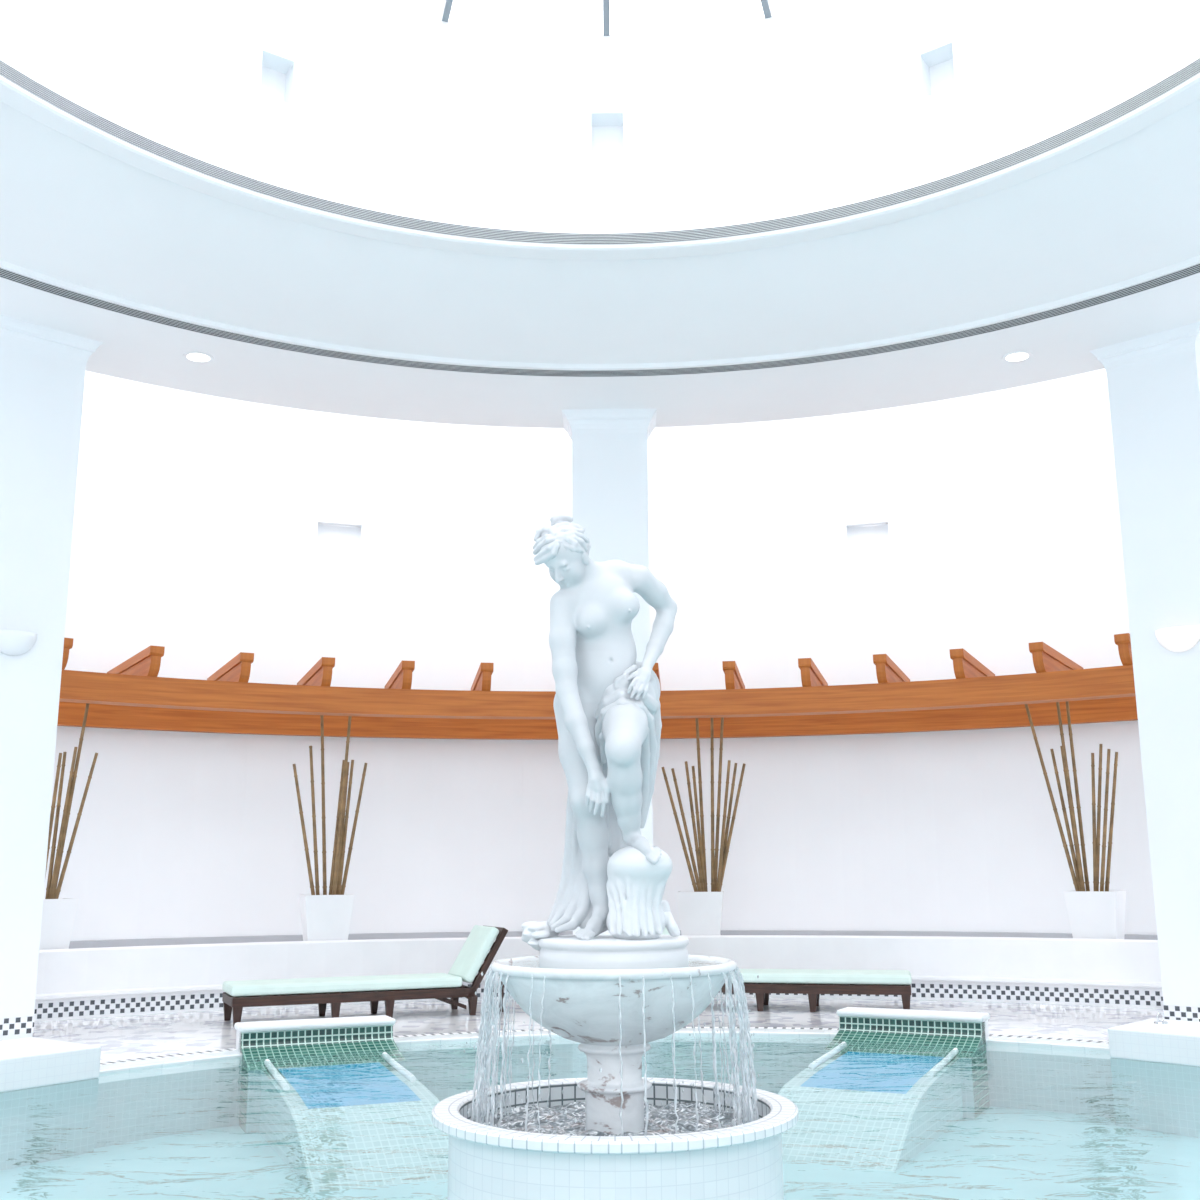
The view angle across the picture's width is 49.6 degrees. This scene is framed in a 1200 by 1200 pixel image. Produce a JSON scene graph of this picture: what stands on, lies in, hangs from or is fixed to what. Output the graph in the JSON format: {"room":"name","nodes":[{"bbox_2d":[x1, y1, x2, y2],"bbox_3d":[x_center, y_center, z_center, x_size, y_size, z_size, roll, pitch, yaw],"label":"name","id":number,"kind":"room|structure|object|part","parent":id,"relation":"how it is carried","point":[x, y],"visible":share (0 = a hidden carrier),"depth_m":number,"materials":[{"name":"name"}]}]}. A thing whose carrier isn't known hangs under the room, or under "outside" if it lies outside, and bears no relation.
{"room":"indoor spa pool","nodes":[
{"label":"indoor spa pool","id":0,"kind":"room"},
{"bbox_2d":[0,997,1163,1062],"bbox_3d":[0.062,2.406,5.167,19.800,0.001,19.800,0,-12,0],"label":"floor","id":1,"kind":"structure","parent":0,"point":[136,1036],"depth_m":11.52,"materials":[{"name":"stone"}]},
{"bbox_2d":[0,314,102,1039],"bbox_3d":[-5.137,0.605,11.152,1.000,6.030,0.809,11,-16,-42],"label":"column","id":2,"kind":"structure","parent":1,"relation":"on","point":[42,369],"depth_m":11.12,"materials":[{"name":"white paint"}]},
{"bbox_2d":[0,629,36,655],"bbox_3d":[-4.897,0.358,10.887,0.386,0.198,0.168,11,-16,-43],"label":"wall sconce","id":3,"kind":"object","parent":2,"relation":"attached to","point":[13,642],"visible":1,"depth_m":10.85,"materials":[{"name":"white paint"}]},
{"bbox_2d":[222,925,507,1026],"bbox_3d":[-2.146,3.443,12.008,2.526,0.788,0.620,5,-13,-23],"label":"sun lounger","id":4,"kind":"object","parent":1,"relation":"on","point":[321,991],"visible":0.98,"depth_m":11.80,"materials":[{"name":"white fabric"}]},
{"bbox_3d":[-3.361,3.709,11.728,0.084,0.168,0.054,5,-13,-23],"label":"leg","id":5,"kind":"part","parent":4,"relation":"part of","materials":[{"name":"brown wood"}]},
{"bbox_3d":[-3.136,3.602,11.221,0.084,0.168,0.054,5,-13,-23],"label":"leg","id":6,"kind":"part","parent":4,"relation":"part of","materials":[{"name":"brown wood"}]},
{"bbox_3d":[-2.579,3.773,12.061,0.084,0.168,0.054,5,-13,-23],"label":"leg","id":7,"kind":"part","parent":4,"relation":"part of","materials":[{"name":"brown wood"}]},
{"bbox_3d":[-2.354,3.666,11.553,0.084,0.168,0.054,5,-13,-23],"label":"leg","id":8,"kind":"part","parent":4,"relation":"part of","materials":[{"name":"brown wood"}]},
{"bbox_2d":[222,973,461,996],"bbox_3d":[-2.345,3.520,11.903,2.090,0.093,0.596,5,-13,-23],"label":"seat cushion","id":9,"kind":"object","parent":4,"relation":"on","point":[401,984],"depth_m":11.70,"materials":[{"name":"fabric"}]},
{"bbox_3d":[-2.281,3.616,11.911,2.222,0.093,0.620,5,-13,-23],"label":"frame","id":10,"kind":"part","parent":4,"relation":"part of","materials":[{"name":"brown wood"}]},
{"bbox_3d":[-2.130,3.811,12.252,0.084,0.168,0.054,5,-13,-23],"label":"leg","id":11,"kind":"part","parent":4,"relation":"part of","materials":[{"name":"brown wood"}]},
{"bbox_3d":[-1.905,3.704,11.745,0.084,0.168,0.054,5,-13,-23],"label":"leg","id":12,"kind":"part","parent":4,"relation":"part of","materials":[{"name":"brown wood"}]},
{"bbox_3d":[-1.407,3.871,12.560,0.084,0.168,0.054,5,-13,-23],"label":"leg","id":13,"kind":"part","parent":4,"relation":"part of","materials":[{"name":"brown wood"}]},
{"bbox_3d":[-1.182,3.764,12.053,0.084,0.168,0.054,5,-13,-23],"label":"leg","id":14,"kind":"part","parent":4,"relation":"part of","materials":[{"name":"brown wood"}]},
{"bbox_2d":[448,925,498,982],"bbox_3d":[-1.213,3.382,12.434,0.334,0.504,0.580,5,-13,-23],"label":"cushion","id":15,"kind":"object","parent":4,"relation":"on","point":[469,961],"depth_m":12.24,"materials":[{"name":"teal fabric"}]},
{"bbox_3d":[-1.173,3.463,12.435,0.404,0.647,0.620,5,-13,-23],"label":"backrest frame","id":16,"kind":"part","parent":4,"relation":"part of","materials":[{"name":"brown wood"}]},
{"bbox_2d":[499,977,503,1011],"bbox_3d":[-0.726,3.726,12.562,0.520,0.445,0.460,1,-12,-5],"label":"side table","id":17,"kind":"object","parent":1,"relation":"on","point":[502,988],"visible":0.07,"depth_m":12.33,"materials":[{"name":"brown wood"}]},
{"bbox_2d":[34,936,1162,1021],"bbox_3d":[0.460,2.086,5.179,17.360,0.626,17.360,0,-12,0],"label":"wall ledge","id":18,"kind":"object","parent":1,"relation":"on","point":[122,972],"visible":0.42,"depth_m":12.85,"materials":[{"name":"white paint"}]},
{"bbox_2d":[34,983,1163,1018],"bbox_3d":[0.461,2.300,5.134,17.360,0.138,17.360,0,-12,0],"label":"baseboard","id":19,"kind":"structure","parent":18,"relation":"attached to","point":[921,990],"depth_m":12.49,"materials":[{"name":"tile"}]},
{"bbox_2d":[562,409,656,934],"bbox_3d":[0.119,1.016,13.271,1.000,6.030,0.609,0,-12,0],"label":"column","id":20,"kind":"structure","parent":1,"relation":"on","point":[610,455],"depth_m":13.53,"materials":[{"name":"white paint"}]},
{"bbox_2d":[662,927,911,1011],"bbox_3d":[1.703,3.533,12.545,2.526,0.788,0.620,-3,-12,12],"label":"sun lounger","id":21,"kind":"object","parent":1,"relation":"on","point":[761,982],"visible":0.48,"depth_m":12.16,"materials":[{"name":"white fabric"}]},
{"bbox_2d":[662,927,669,934],"bbox_3d":[0.707,3.443,12.782,0.334,0.504,0.580,-3,-12,12],"label":"cushion","id":22,"kind":"object","parent":21,"relation":"on","point":[665,932],"depth_m":12.79,"materials":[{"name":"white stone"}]},
{"bbox_3d":[1.510,3.787,12.240,0.084,0.168,0.054,-3,-12,12],"label":"leg","id":23,"kind":"part","parent":21,"relation":"part of","materials":[{"name":"brown wood"}]},
{"bbox_3d":[1.628,3.899,12.781,0.084,0.168,0.055,-3,-12,12],"label":"leg","id":24,"kind":"part","parent":21,"relation":"part of","materials":[{"name":"brown wood"}]},
{"bbox_3d":[1.989,3.763,12.140,0.084,0.168,0.055,-3,-12,12],"label":"leg","id":25,"kind":"part","parent":21,"relation":"part of","materials":[{"name":"brown wood"}]},
{"bbox_3d":[1.849,3.707,12.477,2.210,0.087,0.620,-3,-12,12],"label":"frame","id":26,"kind":"part","parent":21,"relation":"part of","materials":[{"name":"brown wood"}]},
{"bbox_2d":[727,969,911,984],"bbox_3d":[1.917,3.615,12.481,2.090,0.093,0.596,-3,-12,12],"label":"seat cushion","id":27,"kind":"object","parent":21,"relation":"on","point":[749,976],"depth_m":12.20,"materials":[{"name":"fabric"}]},
{"bbox_3d":[2.822,3.722,11.966,0.084,0.168,0.054,-3,-12,12],"label":"leg","id":28,"kind":"part","parent":21,"relation":"part of","materials":[{"name":"brown wood"}]},
{"bbox_2d":[1090,321,1199,1021],"bbox_3d":[5.146,0.596,11.402,1.000,6.030,0.559,-11,-16,41],"label":"column","id":29,"kind":"structure","parent":1,"relation":"on","point":[1153,380],"depth_m":11.44,"materials":[{"name":"white paint"}]},
{"bbox_2d":[1155,626,1199,651],"bbox_3d":[4.985,0.341,11.233,0.386,0.198,0.168,-11,-16,41],"label":"wall sconce","id":30,"kind":"object","parent":29,"relation":"attached to","point":[1178,638],"visible":1,"depth_m":11.18,"materials":[{"name":"white"}]},
{"bbox_2d":[0,0,1199,233],"bbox_3d":[0.023,-4.761,7.122,8.860,1.830,9.760,0,-12,0],"label":"ceiling","id":31,"kind":"structure","parent":0,"point":[832,106],"depth_m":10.51,"materials":[{"name":"white paint"}]},
{"bbox_2d":[0,59,1199,244],"bbox_3d":[0.024,-3.908,6.484,8.920,0.100,8.920,0,-12,0],"label":"ceiling trim","id":32,"kind":"structure","parent":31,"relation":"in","point":[1193,69],"depth_m":10.07,"materials":[{"name":"metal"}]},
{"bbox_2d":[440,0,773,35],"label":"window","id":33,"kind":"structure","parent":31,"relation":"in","point":[447,4],"depth_m":10.96,"materials":[{"name":"grey paint"}]},
{"bbox_2d":[0,99,1199,369],"bbox_3d":[0.026,-3.681,6.437,12.540,0.375,12.540,0,-12,0],"label":"cove","id":34,"kind":"object","parent":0,"point":[77,217],"visible":1,"depth_m":10.95,"materials":[{"name":"white paint"}]},
{"bbox_2d":[0,0,1199,427],"bbox_3d":[0.020,-4.638,6.637,15.900,2.330,15.900,0,-12,0],"label":"ceiling","id":35,"kind":"structure","parent":0,"point":[132,348],"depth_m":12.62,"materials":[{"name":"white paint"}]},
{"bbox_2d":[183,351,213,362],"bbox_3d":[-3.759,-2.269,12.157,0.280,0.008,0.280,0,-12,0],"label":"recessed light","id":36,"kind":"object","parent":35,"relation":"in","point":[200,357],"visible":1,"depth_m":12.15,"materials":[{"name":"white paint"}]},
{"bbox_2d":[0,263,1199,376],"bbox_3d":[0.027,-3.510,6.402,13.145,0.033,13.145,0,-12,0],"label":"ceiling trim","id":37,"kind":"structure","parent":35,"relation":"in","point":[1195,269],"depth_m":11.89,"materials":[{"name":"metal"}]},
{"bbox_2d":[1002,351,1032,362],"bbox_3d":[3.938,-2.293,12.262,0.280,0.008,0.280,0,-12,0],"label":"recessed light","id":38,"kind":"object","parent":35,"relation":"in","point":[1017,356],"visible":1,"depth_m":12.25,"materials":[{"name":"white paint"}]},
{"bbox_2d":[0,1106,1199,1199],"bbox_3d":[0.590,2.948,5.580,9.750,0.001,9.750,0,-12,0],"label":"pool water","id":39,"kind":"structure","parent":0,"point":[1002,1153],"depth_m":7.71,"materials":[{"name":"teal liquid"}]},
{"bbox_2d":[0,1037,100,1170],"bbox_3d":[-4.071,3.144,7.984,0.849,0.648,1.741,-8,-14,34],"label":"plinth","id":40,"kind":"object","parent":39,"relation":"on","point":[49,1088],"visible":1,"depth_m":8.15,"materials":[{"name":"white tile"}]},
{"bbox_2d":[234,1015,448,1192],"bbox_3d":[-1.684,3.264,8.658,1.160,0.665,2.560,5,-13,-23],"label":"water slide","id":41,"kind":"object","parent":39,"relation":"on","point":[337,1099],"visible":0.95,"depth_m":8.35,"materials":[{"name":"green tile"}]},
{"bbox_3d":[-2.188,3.209,8.784,0.044,0.103,0.804,5,-13,-23],"label":"rail","id":42,"kind":"part","parent":41,"relation":"part of","materials":[{"name":"white stone"}]},
{"bbox_3d":[-1.696,3.238,8.692,0.720,0.090,1.140,5,-13,-23],"label":"blue panel","id":43,"kind":"part","parent":41,"relation":"part of","materials":[{"name":"tile"}]},
{"bbox_3d":[-1.415,3.272,9.107,0.044,0.103,0.804,5,-13,-23],"label":"rail","id":44,"kind":"part","parent":41,"relation":"part of","materials":[{"name":"white stone"}]},
{"bbox_2d":[432,1077,798,1199],"bbox_3d":[0.062,2.442,5.160,1.466,0.825,1.466,0,-12,0],"label":"fountain basin","id":45,"kind":"object","parent":39,"relation":"on","point":[743,1161],"visible":0.86,"depth_m":4.69,"materials":[{"name":"white tile"}]},
{"bbox_2d":[474,1101,747,1135],"bbox_3d":[0.060,2.126,5.226,1.248,0.057,1.248,-11,-16,41],"label":"water","id":46,"kind":"object","parent":45,"relation":"in","point":[552,1120],"visible":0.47,"depth_m":5.41,"materials":[{"name":"clear liquid"}]},
{"bbox_2d":[464,967,758,1135],"bbox_3d":[0.045,1.820,5.293,1.198,0.629,1.123,0,-12,0],"label":"water","id":47,"kind":"object","parent":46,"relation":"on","point":[481,1103],"visible":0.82,"depth_m":5.13,"materials":[{"name":"clear liquid"}]},
{"bbox_2d":[490,955,736,1134],"bbox_3d":[0.059,1.858,5.282,1.014,0.758,1.014,0,-12,0],"label":"fountain","id":48,"kind":"object","parent":45,"relation":"on","point":[582,1006],"visible":0.88,"depth_m":5.04,"materials":[{"name":"stone"}]},
{"bbox_2d":[521,514,688,968],"bbox_3d":[0.012,0.578,5.482,0.692,1.907,0.760,0,-12,0],"label":"statue","id":49,"kind":"object","parent":48,"relation":"on","point":[606,705],"visible":1,"depth_m":5.37,"materials":[{"name":"white stone"}]},
{"bbox_2d":[547,661,661,932],"bbox_3d":[0.020,0.797,5.438,0.493,1.149,0.428,0,-12,0],"label":"drapery","id":50,"kind":"object","parent":49,"relation":"hanging from","point":[593,896],"depth_m":5.36,"materials":[{"name":"white stone"}]},
{"bbox_2d":[503,959,723,967],"bbox_3d":[0.056,1.503,5.356,0.924,0.001,0.924,0,-12,0],"label":"water","id":51,"kind":"object","parent":48,"relation":"in","point":[698,963],"visible":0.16,"depth_m":5.39,"materials":[{"name":"clear liquid"}]},
{"bbox_2d":[778,1007,989,1171],"bbox_3d":[1.913,3.329,9.072,1.140,0.665,2.560,-6,-13,27],"label":"water slide","id":52,"kind":"object","parent":39,"relation":"on","point":[889,1083],"visible":0.94,"depth_m":8.86,"materials":[{"name":"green tile"}]},
{"bbox_3d":[1.677,3.344,9.538,0.044,0.103,0.804,-6,-13,27],"label":"rail","id":53,"kind":"part","parent":52,"relation":"part of","materials":[{"name":"white stone"}]},
{"bbox_3d":[1.926,3.303,9.105,0.720,0.090,1.140,-6,-13,27],"label":"blue panel","id":54,"kind":"part","parent":52,"relation":"part of","materials":[{"name":"tile"}]},
{"bbox_3d":[2.423,3.261,9.162,0.044,0.103,0.804,-6,-13,27],"label":"rail","id":55,"kind":"part","parent":52,"relation":"part of","materials":[{"name":"white stone"}]},
{"bbox_2d":[1108,1018,1199,1137],"bbox_3d":[4.427,3.254,8.749,0.838,0.648,1.762,10,-16,-42],"label":"plinth","id":56,"kind":"object","parent":39,"relation":"on","point":[1155,1068],"visible":1,"depth_m":8.85,"materials":[{"name":"white tile"}]},
{"bbox_2d":[1154,1012,1167,1023],"bbox_3d":[4.052,3.019,9.392,0.100,0.078,0.100,0,-12,0],"label":"chrome fitting","id":57,"kind":"object","parent":56,"relation":"on","point":[1162,1021],"visible":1,"depth_m":9.39,"materials":[{"name":"silver metal"}]},
{"bbox_3d":[4.052,3.051,9.386,0.100,0.012,0.100,0,-12,0],"label":"plate","id":58,"kind":"part","parent":57,"relation":"part of","materials":[{"name":"silver metal"}]},
{"bbox_2d":[44,369,1156,940],"bbox_3d":[0.037,-1.828,6.051,20.800,7.750,20.800,0,-12,0],"label":"wall","id":59,"kind":"structure","parent":0,"point":[205,532],"depth_m":15.44,"materials":[{"name":"white paint"}]},
{"bbox_2d":[57,633,1137,739],"bbox_3d":[0.058,0.986,13.973,13.877,0.625,4.096,0,-12,0],"label":"pergola","id":60,"kind":"object","parent":59,"relation":"attached to","point":[131,695],"visible":0.81,"depth_m":13.98,"materials":[{"name":"orange wood"}]},
{"bbox_2d":[39,935,1157,950],"bbox_3d":[0.059,1.879,5.277,20.840,0.176,20.840,0,-12,0],"label":"trim","id":61,"kind":"structure","parent":59,"relation":"attached to","point":[679,935],"depth_m":13.03,"materials":[{"name":"white stone"}]},
{"bbox_2d":[39,898,78,949],"bbox_3d":[-5.226,3.113,12.146,0.500,0.624,0.500,8,-15,-36],"label":"planter","id":62,"kind":"object","parent":61,"relation":"on","point":[58,915],"visible":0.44,"depth_m":12.03,"materials":[{"name":"white ceramic"}]},
{"bbox_2d":[45,753,61,877],"bbox_3d":[-5.189,2.147,12.256,0.112,1.406,0.045,4,-13,-21],"label":"cane","id":63,"kind":"object","parent":62,"relation":"on","point":[60,754],"visible":0.61,"depth_m":12.29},
{"bbox_2d":[45,752,66,898],"bbox_3d":[-5.226,2.176,12.472,0.046,1.437,0.104,-6,-13,24],"label":"cane","id":64,"kind":"object","parent":62,"relation":"in","point":[58,806],"visible":0.94,"depth_m":12.46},
{"bbox_2d":[48,747,77,898],"bbox_3d":[-5.153,2.149,12.461,0.163,1.485,0.048,7,-14,-30],"label":"cane","id":65,"kind":"object","parent":62,"relation":"in","point":[75,748],"visible":0.96,"depth_m":12.46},
{"bbox_2d":[51,703,89,898],"bbox_3d":[-5.111,1.883,12.554,0.251,2.044,0.049,10,-16,-42],"label":"cane","id":66,"kind":"object","parent":62,"relation":"in","point":[87,704],"visible":0.91,"depth_m":12.53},
{"bbox_2d":[54,753,97,898],"bbox_3d":[-5.044,2.184,12.501,0.314,1.437,0.048,7,-14,-30],"label":"cane","id":67,"kind":"object","parent":62,"relation":"in","point":[79,814],"visible":0.91,"depth_m":12.48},
{"bbox_2d":[300,894,353,940],"bbox_3d":[-2.852,3.382,13.502,0.500,0.624,0.500,4,-12,-19],"label":"planter","id":68,"kind":"object","parent":61,"relation":"on","point":[323,917],"visible":0.82,"depth_m":13.31,"materials":[{"name":"white ceramic"}]},
{"bbox_2d":[293,764,314,894],"bbox_3d":[-3.099,2.421,13.604,0.294,1.400,0.045,4,-13,-21],"label":"cane","id":69,"kind":"object","parent":68,"relation":"on","point":[294,765],"visible":0.98,"depth_m":13.59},
{"bbox_2d":[309,746,319,894],"bbox_3d":[-3.024,2.345,13.749,0.178,1.603,0.049,0,-12,0],"label":"cane","id":70,"kind":"object","parent":68,"relation":"on","point":[317,886],"visible":0.95,"depth_m":13.72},
{"bbox_2d":[320,715,326,894],"bbox_3d":[-2.950,2.140,13.865,0.146,2.050,0.049,0,-12,0],"label":"cane","id":71,"kind":"object","parent":68,"relation":"on","point":[321,716],"visible":0.89,"depth_m":13.82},
{"bbox_2d":[329,760,344,894],"bbox_3d":[-2.780,2.417,13.726,0.128,1.449,0.047,3,-12,-16],"label":"cane","id":72,"kind":"object","parent":68,"relation":"in","point":[342,771],"visible":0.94,"depth_m":13.70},
{"bbox_2d":[332,716,351,894],"bbox_3d":[-2.723,2.123,13.734,0.166,2.028,0.049,8,-15,-35],"label":"cane","id":73,"kind":"object","parent":68,"relation":"in","point":[334,886],"visible":0.83,"depth_m":13.69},
{"bbox_2d":[336,762,348,894],"bbox_3d":[-2.732,2.431,13.746,0.109,1.429,0.046,4,-12,-19],"label":"cane","id":74,"kind":"object","parent":68,"relation":"in","point":[347,774],"visible":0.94,"depth_m":13.75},
{"bbox_2d":[337,760,353,894],"bbox_3d":[-2.697,2.421,13.759,0.152,1.455,0.048,8,-14,-35],"label":"cane","id":75,"kind":"object","parent":68,"relation":"in","point":[339,887],"visible":0.97,"depth_m":13.75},
{"bbox_2d":[341,763,366,894],"bbox_3d":[-2.618,2.444,13.803,0.250,1.428,0.045,4,-13,-21],"label":"cane","id":76,"kind":"object","parent":68,"relation":"on","point":[343,885],"visible":0.95,"depth_m":13.78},
{"bbox_2d":[676,891,723,934],"bbox_3d":[1.096,3.483,14.099,0.500,0.624,0.500,-2,-12,6],"label":"planter","id":77,"kind":"object","parent":61,"relation":"on","point":[700,913],"visible":0.82,"depth_m":13.89,"materials":[{"name":"white ceramic"}]},
{"bbox_2d":[661,767,697,891],"bbox_3d":[0.878,2.533,14.253,0.389,1.403,0.049,0,-12,0],"label":"cane","id":78,"kind":"object","parent":77,"relation":"in","point":[663,768],"visible":0.91,"depth_m":14.23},
{"bbox_2d":[671,768,701,891],"bbox_3d":[0.953,2.543,14.267,0.320,1.386,0.049,0,-12,0],"label":"cane","id":79,"kind":"object","parent":77,"relation":"in","point":[672,769],"visible":0.92,"depth_m":14.25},
{"bbox_2d":[685,761,703,891],"bbox_3d":[1.044,2.515,14.342,0.200,1.467,0.045,-5,-13,23],"label":"cane","id":80,"kind":"object","parent":77,"relation":"on","point":[686,762],"visible":0.94,"depth_m":14.33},
{"bbox_2d":[692,766,705,891],"bbox_3d":[1.094,2.541,14.339,0.138,1.412,0.049,0,-12,0],"label":"cane","id":81,"kind":"object","parent":77,"relation":"in","point":[693,767],"visible":0.95,"depth_m":14.33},
{"bbox_2d":[695,718,707,891],"bbox_3d":[1.126,2.216,14.471,0.105,2.099,0.047,-7,-13,27],"label":"cane","id":82,"kind":"object","parent":77,"relation":"on","point":[697,722],"visible":0.83,"depth_m":14.46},
{"bbox_2d":[710,718,714,891],"bbox_3d":[1.247,2.209,14.420,0.083,2.092,0.047,6,-13,-27],"label":"cane","id":83,"kind":"object","parent":77,"relation":"in","point":[712,732],"visible":0.87,"depth_m":14.38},
{"bbox_2d":[714,718,723,891],"bbox_3d":[1.318,2.210,14.422,0.179,2.092,0.049,1,-12,-7],"label":"cane","id":84,"kind":"object","parent":77,"relation":"in","point":[722,719],"visible":0.84,"depth_m":14.38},
{"bbox_2d":[716,760,730,891],"bbox_3d":[1.356,2.498,14.272,0.202,1.468,0.048,2,-12,-10],"label":"cane","id":85,"kind":"object","parent":77,"relation":"on","point":[729,761],"visible":0.94,"depth_m":14.25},
{"bbox_2d":[722,763,736,864],"bbox_3d":[1.403,2.528,14.358,0.270,1.446,0.048,-3,-12,14],"label":"cane","id":86,"kind":"object","parent":77,"relation":"on","point":[735,764],"visible":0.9,"depth_m":14.38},
{"bbox_2d":[720,763,745,891],"bbox_3d":[1.446,2.526,14.326,0.360,1.438,0.049,-1,-12,5],"label":"cane","id":87,"kind":"object","parent":77,"relation":"in","point":[743,766],"visible":0.95,"depth_m":14.32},
{"bbox_2d":[1063,891,1125,938],"bbox_3d":[4.961,3.220,12.948,0.500,0.624,0.500,-8,-14,31],"label":"planter","id":88,"kind":"object","parent":61,"relation":"on","point":[1092,914],"visible":0.79,"depth_m":12.79,"materials":[{"name":"white ceramic"}]},
{"bbox_2d":[1024,704,1078,890],"bbox_3d":[4.649,1.975,13.410,0.448,2.104,0.048,-8,-14,33],"label":"cane","id":89,"kind":"object","parent":88,"relation":"in","point":[1026,705],"visible":0.87,"depth_m":13.36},
{"bbox_2d":[1050,749,1080,890],"bbox_3d":[4.775,2.262,13.292,0.232,1.490,0.049,-11,-16,41],"label":"cane","id":90,"kind":"object","parent":88,"relation":"in","point":[1071,845],"visible":0.93,"depth_m":13.28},
{"bbox_2d":[1060,746,1079,878],"bbox_3d":[4.829,2.244,13.267,0.048,1.513,0.148,8,-15,-35],"label":"cane","id":91,"kind":"object","parent":88,"relation":"in","point":[1060,746],"visible":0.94,"depth_m":13.33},
{"bbox_2d":[1056,702,1084,890],"bbox_3d":[4.807,1.935,13.297,0.164,2.128,0.049,-11,-16,42],"label":"cane","id":92,"kind":"object","parent":88,"relation":"in","point":[1082,883],"visible":0.87,"depth_m":13.25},
{"bbox_2d":[1066,701,1089,890],"bbox_3d":[4.913,1.947,13.377,0.047,2.135,0.110,6,-13,-28],"label":"cane","id":93,"kind":"object","parent":88,"relation":"on","point":[1087,887],"visible":0.86,"depth_m":13.33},
{"bbox_2d":[1091,753,1097,890],"bbox_3d":[5.007,2.266,13.168,0.123,1.426,0.049,0,-12,0],"label":"cane","id":94,"kind":"object","parent":88,"relation":"in","point":[1095,882],"visible":0.98,"depth_m":13.15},
{"bbox_2d":[1096,744,1102,890],"bbox_3d":[5.055,2.222,13.171,0.197,1.515,0.047,-6,-13,27],"label":"cane","id":95,"kind":"object","parent":88,"relation":"in","point":[1100,745],"visible":0.94,"depth_m":13.17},
{"bbox_2d":[1100,749,1110,890],"bbox_3d":[5.064,2.224,13.023,0.226,1.451,0.048,-8,-14,32],"label":"cane","id":96,"kind":"object","parent":88,"relation":"on","point":[1102,883],"visible":0.94,"depth_m":13.00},
{"bbox_2d":[1105,752,1117,890],"bbox_3d":[5.150,2.250,13.081,0.255,1.424,0.048,-9,-15,35],"label":"cane","id":97,"kind":"object","parent":88,"relation":"on","point":[1107,881],"visible":0.95,"depth_m":13.06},
{"bbox_2d":[0,73,1199,259],"bbox_3d":[0.025,-3.843,6.471,9.280,0.043,9.280,0,-12,0],"label":"trim","id":98,"kind":"structure","parent":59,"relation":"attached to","point":[14,96],"depth_m":10.03,"materials":[{"name":"white paint"}]},
{"bbox_2d":[69,930,1157,948],"bbox_3d":[0.059,1.889,5.275,20.800,0.155,20.800,0,-12,0],"label":"wall ledge","id":99,"kind":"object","parent":59,"relation":"attached to","point":[270,938],"depth_m":14.71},
{"bbox_2d":[94,1042,1114,1147],"bbox_3d":[0.588,2.752,5.621,9.750,0.400,9.750,0,-12,0],"label":"wall","id":100,"kind":"structure","parent":0,"point":[137,1109],"depth_m":9.64,"materials":[{"name":"tile"}]},
{"bbox_2d":[98,1028,1110,1083],"bbox_3d":[0.587,2.518,5.670,10.230,0.080,10.230,0,-12,0],"label":"pool edge","id":101,"kind":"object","parent":100,"relation":"on","point":[113,1072],"depth_m":9.83,"materials":[{"name":"white tile"}]},
{"bbox_2d":[100,1027,1108,1064],"bbox_3d":[0.587,2.478,5.678,10.430,0.001,10.430,0,-12,0],"label":"trim","id":102,"kind":"structure","parent":100,"relation":"attached to","point":[171,1055],"depth_m":10.03,"materials":[{"name":"white tile"}]},
{"bbox_2d":[490,955,736,1045],"bbox_3d":[0.057,1.642,5.327,1.014,0.316,1.014,0,-12,0],"label":"bowl","id":103,"kind":"object","parent":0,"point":[582,1006],"depth_m":4.99,"materials":[{"name":"stone"}]}
]}

